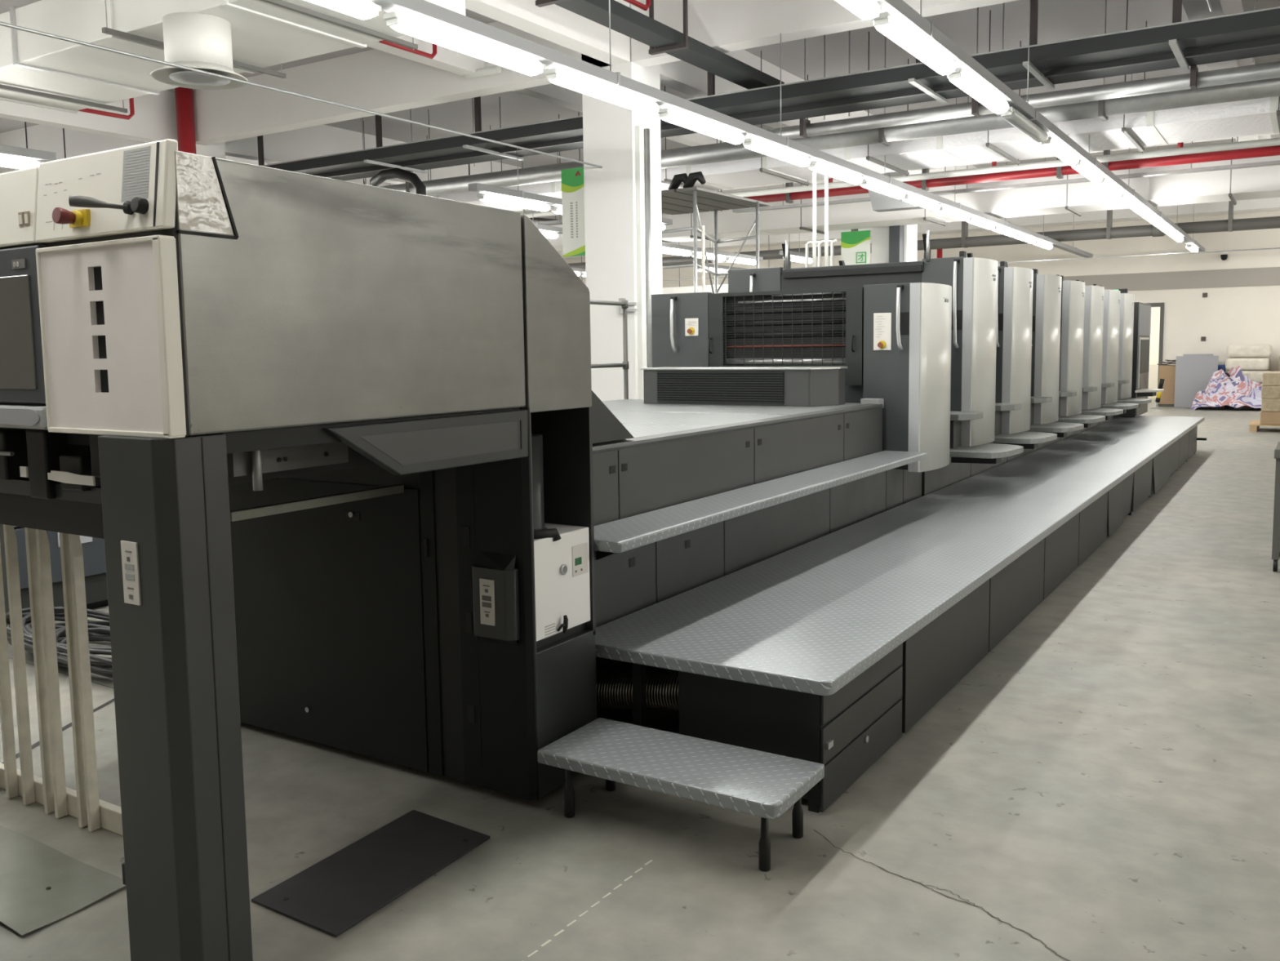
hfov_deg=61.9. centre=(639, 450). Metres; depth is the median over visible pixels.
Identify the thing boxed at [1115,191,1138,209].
tube light
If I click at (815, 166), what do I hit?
tube light
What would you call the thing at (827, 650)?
platform
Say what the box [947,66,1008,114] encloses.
tube light
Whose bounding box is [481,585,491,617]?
print
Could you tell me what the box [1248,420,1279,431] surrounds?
wooden pallet
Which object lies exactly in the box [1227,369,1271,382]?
bale
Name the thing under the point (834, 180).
beam
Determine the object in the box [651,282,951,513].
unit
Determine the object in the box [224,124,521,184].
beam
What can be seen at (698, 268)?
tube light
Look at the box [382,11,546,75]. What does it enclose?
tube light
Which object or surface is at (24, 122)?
rods
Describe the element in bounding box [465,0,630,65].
ceiling light
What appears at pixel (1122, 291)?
lamp
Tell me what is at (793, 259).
tube light
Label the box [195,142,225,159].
column
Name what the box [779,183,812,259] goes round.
track
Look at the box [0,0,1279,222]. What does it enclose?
ceiling
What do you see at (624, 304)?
guard rail
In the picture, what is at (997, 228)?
tube light
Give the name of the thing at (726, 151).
ceiling beam
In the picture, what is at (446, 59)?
beam
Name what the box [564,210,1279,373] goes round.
wall
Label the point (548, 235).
tube light
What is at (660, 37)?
channel
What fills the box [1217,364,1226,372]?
drum
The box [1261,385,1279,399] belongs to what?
carton
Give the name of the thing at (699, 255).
tube light
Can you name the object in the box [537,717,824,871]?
step stool
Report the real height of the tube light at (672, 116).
0.086 m
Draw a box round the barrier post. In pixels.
[1150,378,1164,408]
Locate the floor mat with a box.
[251,809,490,937]
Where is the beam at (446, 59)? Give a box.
[366,35,484,75]
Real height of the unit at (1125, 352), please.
2.215 m
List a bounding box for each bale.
[1225,357,1270,370]
[1226,344,1271,357]
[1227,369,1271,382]
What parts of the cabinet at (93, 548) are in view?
panel, control plate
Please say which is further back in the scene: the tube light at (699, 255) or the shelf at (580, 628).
the tube light at (699, 255)
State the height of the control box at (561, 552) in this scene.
0.662 m
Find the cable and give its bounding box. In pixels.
[1206,0,1212,11]
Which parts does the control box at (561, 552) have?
control plate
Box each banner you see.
[560,167,585,257]
[840,230,871,265]
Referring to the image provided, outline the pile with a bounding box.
[5,606,112,678]
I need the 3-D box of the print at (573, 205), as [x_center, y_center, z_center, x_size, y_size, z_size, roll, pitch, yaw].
[-0.769,-2.692,12.435,0.100,0.408,0.003,3,7,32]
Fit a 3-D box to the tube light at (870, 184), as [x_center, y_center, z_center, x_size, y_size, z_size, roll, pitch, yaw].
[2.986,-3.209,13.108,0.120,0.086,1.420,3,7,32]
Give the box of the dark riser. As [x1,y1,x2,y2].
[888,225,904,262]
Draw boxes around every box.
[531,433,590,640]
[640,366,848,406]
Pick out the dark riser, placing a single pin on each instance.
(896, 233)
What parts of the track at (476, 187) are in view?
hanger rod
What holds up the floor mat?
on the floor
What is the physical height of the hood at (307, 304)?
0.630 m
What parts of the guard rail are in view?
rail, rail, post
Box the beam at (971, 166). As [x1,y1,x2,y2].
[918,164,977,173]
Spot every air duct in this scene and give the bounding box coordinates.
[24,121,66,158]
[555,187,768,293]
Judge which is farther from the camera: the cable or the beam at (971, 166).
the beam at (971, 166)
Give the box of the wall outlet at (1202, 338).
[1200,336,1205,341]
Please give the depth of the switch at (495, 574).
3.45 m
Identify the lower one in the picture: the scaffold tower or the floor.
the floor
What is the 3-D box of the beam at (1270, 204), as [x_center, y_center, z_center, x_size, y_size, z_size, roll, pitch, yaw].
[8.526,-5.976,26.329,34.000,1.000,0.670,3,7,32]
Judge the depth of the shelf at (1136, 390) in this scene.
14.66 m
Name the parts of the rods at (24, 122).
hanger rod, hanger rod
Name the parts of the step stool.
leg, leg, leg, leg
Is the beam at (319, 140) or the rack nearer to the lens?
the rack
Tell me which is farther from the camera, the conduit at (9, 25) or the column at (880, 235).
the column at (880, 235)
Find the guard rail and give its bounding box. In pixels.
[590,300,628,399]
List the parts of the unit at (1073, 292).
panel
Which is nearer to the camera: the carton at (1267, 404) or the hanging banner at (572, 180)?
the hanging banner at (572, 180)
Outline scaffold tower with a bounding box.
[661,186,771,293]
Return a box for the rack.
[0,524,123,835]
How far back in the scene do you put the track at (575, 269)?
27.19 m
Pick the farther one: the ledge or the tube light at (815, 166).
the tube light at (815, 166)
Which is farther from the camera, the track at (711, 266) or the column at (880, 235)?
the track at (711, 266)
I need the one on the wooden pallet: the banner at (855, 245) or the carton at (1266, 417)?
the carton at (1266, 417)
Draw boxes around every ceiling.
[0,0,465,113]
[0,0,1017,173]
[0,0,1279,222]
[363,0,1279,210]
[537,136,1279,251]
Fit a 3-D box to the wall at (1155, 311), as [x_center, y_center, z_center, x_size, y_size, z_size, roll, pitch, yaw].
[13.261,-3.031,28.445,5.000,3.200,0.150,3,7,32]
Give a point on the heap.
(1237, 391)
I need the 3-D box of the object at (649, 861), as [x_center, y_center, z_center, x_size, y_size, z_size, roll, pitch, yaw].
[-0.179,1.238,2.801,0.010,0.001,0.806,3,7,32]
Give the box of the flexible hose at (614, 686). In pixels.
[595,668,679,710]
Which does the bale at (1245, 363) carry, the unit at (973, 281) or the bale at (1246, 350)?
the bale at (1246, 350)
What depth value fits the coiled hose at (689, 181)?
12.35 m
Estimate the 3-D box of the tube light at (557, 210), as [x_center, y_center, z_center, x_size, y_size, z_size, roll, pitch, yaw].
[-0.805,-3.351,15.134,0.120,0.086,1.420,3,7,32]
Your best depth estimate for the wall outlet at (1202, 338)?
24.35 m
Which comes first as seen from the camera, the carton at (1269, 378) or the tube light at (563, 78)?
the tube light at (563, 78)
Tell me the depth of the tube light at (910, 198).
14.24 m
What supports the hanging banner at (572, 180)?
attached to the column at (608, 128)
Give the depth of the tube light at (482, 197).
13.74 m
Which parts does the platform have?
leg, plate, leg, skirt frame, skirt drawer, skirt drawer, skirt drawer, leg, skirt panel, skirt panel, skirt panel, skirt panel, skirt panel, skirt panel, skirt panel, skirt panel, skirt panel, skirt panel, skirt panel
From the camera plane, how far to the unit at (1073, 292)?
10.72 m
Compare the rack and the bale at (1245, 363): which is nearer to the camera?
the rack
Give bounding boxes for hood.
[175,151,526,435]
[520,214,591,413]
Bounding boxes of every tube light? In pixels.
[0,155,41,168]
[305,0,382,19]
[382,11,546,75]
[476,193,551,211]
[540,231,559,239]
[543,67,660,115]
[550,206,562,214]
[658,107,746,144]
[662,248,692,256]
[691,253,726,261]
[697,267,726,273]
[725,257,755,265]
[742,137,811,166]
[782,256,812,263]
[808,160,863,184]
[835,0,881,19]
[859,178,905,199]
[871,11,956,75]
[902,193,940,210]
[936,205,969,221]
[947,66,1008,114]
[966,216,995,229]
[991,225,1017,236]
[1000,106,1048,142]
[1013,232,1035,243]
[1032,240,1053,248]
[1040,136,1078,164]
[1071,159,1102,182]
[1095,177,1122,197]
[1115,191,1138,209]
[1133,204,1152,219]
[1146,214,1164,227]
[1158,223,1174,235]
[1169,231,1183,242]
[1186,244,1198,252]
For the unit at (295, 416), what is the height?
1.962 m
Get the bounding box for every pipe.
[77,97,134,119]
[174,87,195,154]
[369,168,426,195]
[379,40,436,58]
[462,65,501,79]
[520,137,1279,217]
[529,217,557,221]
[568,200,1279,268]
[623,0,650,10]
[635,125,652,399]
[732,96,1279,213]
[744,142,1279,203]
[937,248,942,257]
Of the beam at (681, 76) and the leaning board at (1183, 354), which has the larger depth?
the leaning board at (1183, 354)
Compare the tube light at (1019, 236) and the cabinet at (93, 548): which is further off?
the tube light at (1019, 236)
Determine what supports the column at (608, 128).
on the floor
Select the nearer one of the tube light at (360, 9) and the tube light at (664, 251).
the tube light at (360, 9)
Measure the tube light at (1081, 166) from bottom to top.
0.086 m
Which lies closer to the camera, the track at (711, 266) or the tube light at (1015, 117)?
the tube light at (1015, 117)
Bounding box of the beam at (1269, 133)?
[512,133,1279,211]
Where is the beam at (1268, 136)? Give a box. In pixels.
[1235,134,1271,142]
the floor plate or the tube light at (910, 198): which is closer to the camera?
the floor plate
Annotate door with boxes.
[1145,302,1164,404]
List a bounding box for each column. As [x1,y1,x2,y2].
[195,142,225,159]
[581,3,662,401]
[871,170,918,263]
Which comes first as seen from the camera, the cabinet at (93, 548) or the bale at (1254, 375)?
the cabinet at (93, 548)
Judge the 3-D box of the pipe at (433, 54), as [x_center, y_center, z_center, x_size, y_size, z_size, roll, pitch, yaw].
[-2.424,-4.523,11.167,0.046,0.674,0.824,3,7,32]
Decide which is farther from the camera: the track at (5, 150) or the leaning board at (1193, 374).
the leaning board at (1193, 374)
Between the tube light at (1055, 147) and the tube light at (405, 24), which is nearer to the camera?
the tube light at (405, 24)
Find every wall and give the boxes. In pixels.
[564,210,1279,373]
[1149,306,1159,363]
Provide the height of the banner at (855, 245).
1.090 m
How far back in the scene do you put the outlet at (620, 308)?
11.73 m
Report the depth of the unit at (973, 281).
7.76 m
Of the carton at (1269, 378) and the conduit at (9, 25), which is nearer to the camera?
the conduit at (9, 25)
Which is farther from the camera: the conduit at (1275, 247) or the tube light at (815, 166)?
the conduit at (1275, 247)
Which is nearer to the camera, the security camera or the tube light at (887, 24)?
the tube light at (887, 24)
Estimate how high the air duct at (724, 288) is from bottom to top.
2.510 m
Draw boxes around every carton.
[1157,360,1176,406]
[1259,411,1279,424]
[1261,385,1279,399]
[1261,398,1279,412]
[1262,371,1279,386]
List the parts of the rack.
rail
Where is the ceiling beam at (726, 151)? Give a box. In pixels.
[380,0,1279,195]
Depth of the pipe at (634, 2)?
9.94 m
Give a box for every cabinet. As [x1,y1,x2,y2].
[0,524,108,623]
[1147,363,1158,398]
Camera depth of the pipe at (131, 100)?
12.14 m
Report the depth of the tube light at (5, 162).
10.48 m
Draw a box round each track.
[0,144,56,162]
[468,148,672,225]
[532,209,763,261]
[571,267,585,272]
[692,241,746,270]
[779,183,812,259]
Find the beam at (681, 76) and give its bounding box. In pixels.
[659,49,872,128]
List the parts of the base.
panel, panel, walk plate, panel, panel, walk plate, walk plate, panel, panel, panel, panel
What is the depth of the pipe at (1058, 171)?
14.97 m
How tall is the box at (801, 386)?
0.236 m
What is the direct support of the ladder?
hanging from the ceiling at (1057, 20)
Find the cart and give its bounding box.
[1271,441,1279,571]
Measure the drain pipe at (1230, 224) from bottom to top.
0.650 m
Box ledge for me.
[593,450,926,559]
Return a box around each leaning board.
[1173,355,1218,407]
[1182,354,1213,355]
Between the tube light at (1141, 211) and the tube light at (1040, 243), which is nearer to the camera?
the tube light at (1141, 211)
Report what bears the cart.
on the floor
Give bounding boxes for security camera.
[1220,251,1228,260]
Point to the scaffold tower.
(695, 200)
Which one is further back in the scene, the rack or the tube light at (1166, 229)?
the tube light at (1166, 229)
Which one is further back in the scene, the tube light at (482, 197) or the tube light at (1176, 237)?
the tube light at (1176, 237)
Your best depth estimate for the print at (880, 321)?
6.78 m
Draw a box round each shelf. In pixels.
[536,622,586,648]
[1134,388,1164,392]
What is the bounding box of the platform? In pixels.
[595,415,1206,813]
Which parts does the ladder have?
hanger rod, hanger rod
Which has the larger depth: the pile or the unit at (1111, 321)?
the unit at (1111, 321)
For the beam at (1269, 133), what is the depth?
17.78 m
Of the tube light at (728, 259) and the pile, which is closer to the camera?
the pile
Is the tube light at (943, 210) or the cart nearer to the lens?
the cart
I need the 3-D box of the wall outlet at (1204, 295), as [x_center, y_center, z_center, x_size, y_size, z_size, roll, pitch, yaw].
[12.849,-3.547,24.267,0.100,0.100,0.029,3,7,32]
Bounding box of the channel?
[535,0,784,88]
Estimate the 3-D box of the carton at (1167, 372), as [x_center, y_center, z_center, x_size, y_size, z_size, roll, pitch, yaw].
[12.186,-1.572,24.467,0.580,1.090,0.450,3,7,32]
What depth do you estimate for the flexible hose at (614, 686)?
3.92 m
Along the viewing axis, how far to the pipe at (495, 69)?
12.37 m
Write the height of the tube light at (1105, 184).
0.086 m
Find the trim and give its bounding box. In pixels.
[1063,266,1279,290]
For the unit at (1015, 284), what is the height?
2.215 m
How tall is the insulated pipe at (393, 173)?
0.748 m
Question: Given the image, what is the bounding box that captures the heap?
[1190,365,1262,409]
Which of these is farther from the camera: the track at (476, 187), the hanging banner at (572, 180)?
the track at (476, 187)
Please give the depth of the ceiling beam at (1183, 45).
11.16 m
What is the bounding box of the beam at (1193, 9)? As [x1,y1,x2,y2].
[1182,0,1254,71]
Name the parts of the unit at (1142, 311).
panel, panel, rail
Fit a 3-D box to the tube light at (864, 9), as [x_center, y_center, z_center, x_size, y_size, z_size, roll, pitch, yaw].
[0.971,-2.453,5.565,0.120,0.086,1.420,3,7,32]
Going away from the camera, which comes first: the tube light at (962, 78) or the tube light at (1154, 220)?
the tube light at (962, 78)
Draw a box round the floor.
[0,398,1279,960]
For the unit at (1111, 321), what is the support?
on the floor
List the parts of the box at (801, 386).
plate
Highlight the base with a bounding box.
[592,398,885,719]
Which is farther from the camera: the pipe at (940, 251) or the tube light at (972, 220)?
the pipe at (940, 251)
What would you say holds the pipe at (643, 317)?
attached to the column at (608, 128)
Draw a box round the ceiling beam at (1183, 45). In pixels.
[257,0,1279,181]
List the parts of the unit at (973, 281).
grab handle, panel, lift arm, guard door, lift arm, panel, grab handle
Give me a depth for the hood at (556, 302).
3.47 m
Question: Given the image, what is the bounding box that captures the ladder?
[363,139,722,225]
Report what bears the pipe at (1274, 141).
hanging from the ceiling at (1057, 20)
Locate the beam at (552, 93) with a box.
[511,83,726,146]
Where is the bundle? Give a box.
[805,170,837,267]
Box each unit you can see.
[0,138,633,960]
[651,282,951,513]
[728,230,1023,498]
[838,253,1057,476]
[1006,262,1084,462]
[1032,268,1105,449]
[1057,275,1123,439]
[1075,280,1138,431]
[1093,284,1151,425]
[1113,302,1164,419]
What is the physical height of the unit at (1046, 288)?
2.215 m
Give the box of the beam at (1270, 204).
[557,197,1279,259]
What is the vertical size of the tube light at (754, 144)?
0.086 m
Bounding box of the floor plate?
[0,825,125,935]
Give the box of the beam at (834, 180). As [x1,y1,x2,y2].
[808,178,843,183]
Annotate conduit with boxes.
[0,22,683,186]
[585,247,1279,284]
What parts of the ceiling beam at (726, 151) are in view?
hanger rod, hanger rod, hanger rod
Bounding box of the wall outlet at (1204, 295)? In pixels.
[1202,293,1207,297]
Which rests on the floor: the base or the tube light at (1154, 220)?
the base
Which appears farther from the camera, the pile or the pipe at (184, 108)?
the pipe at (184, 108)
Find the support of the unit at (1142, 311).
on the floor
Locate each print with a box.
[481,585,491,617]
[569,201,577,238]
[875,315,885,337]
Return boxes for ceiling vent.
[150,12,248,89]
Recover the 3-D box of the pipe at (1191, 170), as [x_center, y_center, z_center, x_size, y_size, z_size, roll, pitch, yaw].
[7.685,-4.520,14.174,14.400,1.540,0.150,3,7,32]
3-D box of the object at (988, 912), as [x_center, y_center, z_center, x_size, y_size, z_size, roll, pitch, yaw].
[0.832,1.216,2.886,0.962,0.001,0.433,3,7,32]
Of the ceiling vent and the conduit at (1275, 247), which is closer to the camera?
the ceiling vent
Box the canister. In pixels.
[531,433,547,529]
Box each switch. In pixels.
[120,540,141,605]
[471,551,519,644]
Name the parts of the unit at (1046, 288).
panel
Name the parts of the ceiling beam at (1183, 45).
hanger rod, hanger rod, hanger rod, hanger rod, hanger rod, hanger rod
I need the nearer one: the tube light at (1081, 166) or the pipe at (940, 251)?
the tube light at (1081, 166)
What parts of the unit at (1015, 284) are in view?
lift arm, lift arm, grab handle, panel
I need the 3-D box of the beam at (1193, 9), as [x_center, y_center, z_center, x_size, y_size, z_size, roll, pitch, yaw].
[6.830,-4.745,12.417,0.300,0.730,8.480,3,7,32]
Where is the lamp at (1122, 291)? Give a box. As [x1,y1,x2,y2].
[1115,288,1128,293]
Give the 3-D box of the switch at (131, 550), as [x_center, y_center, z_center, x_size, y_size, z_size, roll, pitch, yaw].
[-1.148,0.275,2.406,0.059,0.143,0.005,3,7,32]
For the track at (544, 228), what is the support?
hanging from the ceiling at (1057, 20)
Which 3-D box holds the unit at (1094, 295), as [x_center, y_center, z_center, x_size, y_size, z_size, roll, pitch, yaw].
[4.297,-0.876,12.232,2.315,2.215,1.180,3,7,32]
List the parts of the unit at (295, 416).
guide rod, display glass, counter plate, control panel, display frame, button frame, emergency stop plate, control panel, door frame, door, rotary knob, post, actuator rod, guide rail, bay panel, cabinet panel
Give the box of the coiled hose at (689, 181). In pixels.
[667,171,706,189]
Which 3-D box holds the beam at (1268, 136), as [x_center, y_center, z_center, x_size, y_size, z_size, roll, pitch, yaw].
[11.335,-5.496,19.544,0.300,0.730,7.850,3,7,32]
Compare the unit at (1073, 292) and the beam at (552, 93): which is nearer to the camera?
the unit at (1073, 292)
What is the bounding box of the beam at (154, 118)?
[0,90,177,142]
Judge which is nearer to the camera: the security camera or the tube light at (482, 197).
the tube light at (482, 197)
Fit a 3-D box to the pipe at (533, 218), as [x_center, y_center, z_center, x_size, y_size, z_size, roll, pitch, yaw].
[-3.076,-4.968,22.505,9.303,0.510,0.060,-3,6,-21]
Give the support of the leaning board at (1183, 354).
on the floor
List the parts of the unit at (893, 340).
grab handle, handle mount, panel, control plate, door pull, guard door, door pull, control plate, panel, panel, grab handle, handle mount, panel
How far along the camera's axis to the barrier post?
23.66 m
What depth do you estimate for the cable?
7.98 m
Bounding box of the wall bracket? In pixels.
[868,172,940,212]

